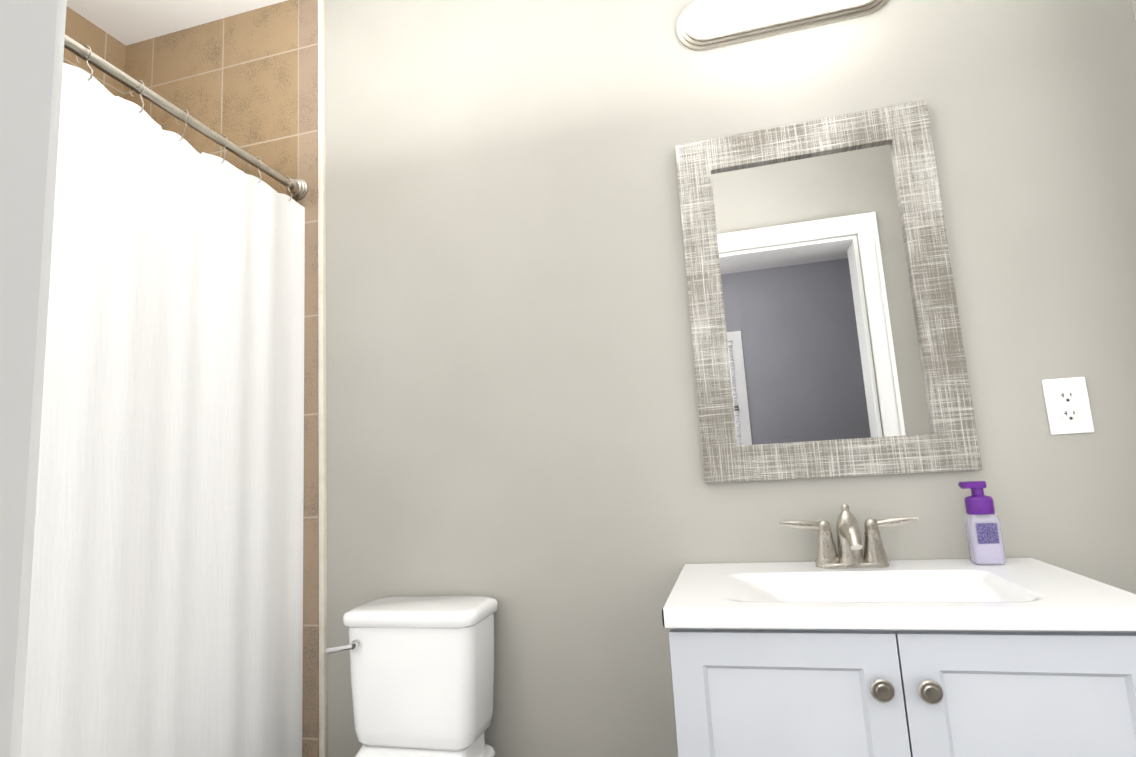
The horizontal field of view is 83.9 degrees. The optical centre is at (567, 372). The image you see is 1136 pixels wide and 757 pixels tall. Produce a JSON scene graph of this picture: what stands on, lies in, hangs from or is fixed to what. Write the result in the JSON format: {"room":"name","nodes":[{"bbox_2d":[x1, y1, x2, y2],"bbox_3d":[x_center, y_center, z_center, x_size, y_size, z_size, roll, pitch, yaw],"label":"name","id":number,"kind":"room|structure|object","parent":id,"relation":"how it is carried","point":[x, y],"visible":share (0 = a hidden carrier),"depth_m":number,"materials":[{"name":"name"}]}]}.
{"room":"bathroom","nodes":[
{"label":"bathroom","id":0,"kind":"room"},
{"bbox_2d":[63,7,125,98],"bbox_3d":[-1.812,0.054,1.412,0.120,2.740,1.548,-6,-9,14],"label":"wall tiles","id":1,"kind":"structure","parent":0,"point":[98,41],"depth_m":2.22,"materials":[{"name":"brown tile"}]},
{"bbox_2d":[67,0,286,45],"bbox_3d":[-0.375,-1.475,1.201,3.281,0.050,1.850,-6,-9,14],"label":"ceiling","id":2,"kind":"structure","parent":0,"point":[126,22],"depth_m":2.19,"materials":[{"name":"paint"}]},
{"bbox_2d":[325,0,1135,756],"bbox_3d":[0.393,-0.034,1.710,2.324,2.740,0.120,-6,-9,14],"label":"wall","id":3,"kind":"structure","parent":0,"point":[513,426],"depth_m":1.71,"materials":[{"name":"beige paint"}]},
{"bbox_2d":[124,0,327,756],"bbox_3d":[-1.191,0.118,2.111,0.957,2.740,0.134,-6,-9,14],"label":"wall tile","id":4,"kind":"structure","parent":3,"relation":"attached to","point":[252,82],"depth_m":2.11,"materials":[{"name":"brown tile"}]},
{"bbox_2d":[64,35,307,200],"bbox_3d":[-1.075,-0.708,1.317,0.072,0.111,1.535,-6,-9,14],"label":"curtain rod","id":5,"kind":"object","parent":4,"relation":"attached to","point":[298,188],"visible":0.79,"depth_m":1.61,"materials":[{"name":"silver metal"}]},
{"bbox_2d":[21,45,304,756],"bbox_3d":[-1.013,0.245,1.185,0.053,2.002,1.525,-6,-9,14],"label":"shower curtain","id":6,"kind":"object","parent":5,"relation":"hanging from","point":[166,610],"visible":0.88,"depth_m":1.49,"materials":[{"name":"fabric"}]},
{"bbox_2d":[676,0,888,50],"bbox_3d":[0.570,-0.998,1.687,0.562,0.152,0.070,-6,-9,14],"label":"wall lamp","id":7,"kind":"object","parent":3,"relation":"attached to","point":[702,25],"visible":1,"depth_m":1.69,"materials":[{"name":"silver metal"}]},
{"bbox_2d":[675,100,981,482],"bbox_3d":[0.621,-0.199,1.592,0.621,0.910,0.024,-6,-9,14],"label":"mirror","id":8,"kind":"object","parent":3,"relation":"attached to","point":[827,340],"visible":1,"depth_m":1.58,"materials":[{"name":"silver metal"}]},
{"bbox_2d":[1042,377,1093,434],"bbox_3d":[1.131,0.074,1.429,0.085,0.126,0.008,-6,-9,14],"label":"electrical outlet","id":9,"kind":"object","parent":3,"relation":"attached to","point":[1067,403],"visible":1,"depth_m":1.43,"materials":[{"name":"white plastic"}]},
{"bbox_2d":[1130,0,1135,25],"bbox_3d":[1.237,-0.242,0.631,0.120,2.740,1.560,-6,-9,14],"label":"wall","id":10,"kind":"structure","parent":0,"point":[1133,3],"depth_m":1.49,"materials":[{"name":"beige paint"}]},
{"bbox_3d":[-0.211,1.281,0.800,3.281,0.050,1.850,-6,-9,14],"label":"floor","id":11,"kind":"structure","parent":0,"visible":0},
{"bbox_2d":[326,596,497,756],"bbox_3d":[-0.437,0.956,1.347,0.393,0.776,0.742,-6,-9,14],"label":"toilet","id":12,"kind":"object","parent":11,"relation":"on","point":[422,675],"visible":1,"depth_m":1.55,"materials":[{"name":"ceramic"}]},
{"bbox_2d":[662,558,1135,756],"bbox_3d":[0.628,0.837,1.210,0.774,0.847,0.494,-6,-9,14],"label":"bathroom vanity","id":13,"kind":"object","parent":11,"relation":"on","point":[1022,657],"visible":0.98,"depth_m":1.07,"materials":[{"name":"white wood"}]},
{"bbox_2d":[780,504,918,567],"bbox_3d":[0.633,0.367,1.413,0.295,0.139,0.134,-6,-9,14],"label":"faucet","id":14,"kind":"object","parent":13,"relation":"on","point":[849,542],"visible":1,"depth_m":1.43,"materials":[{"name":"silver metal"}]},
{"bbox_2d":[958,481,1005,564],"bbox_3d":[0.907,0.328,1.386,0.065,0.176,0.054,-6,-9,14],"label":"soap dispenser","id":15,"kind":"object","parent":13,"relation":"on","point":[987,548],"visible":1,"depth_m":1.37,"materials":[{"name":"plastic"}]},
{"bbox_3d":[-0.509,-0.200,0.202,3.281,2.740,0.182,-6,-9,14],"label":"wall","id":16,"kind":"structure","parent":0,"visible":0},
{"bbox_2d":[0,0,66,756],"bbox_3d":[0.233,-0.018,-0.029,1.014,2.226,0.222,-6,-9,14],"label":"door frame","id":17,"kind":"structure","parent":16,"relation":"attached to","point":[32,35],"depth_m":0.16,"materials":[{"name":"white paint"}]}
]}

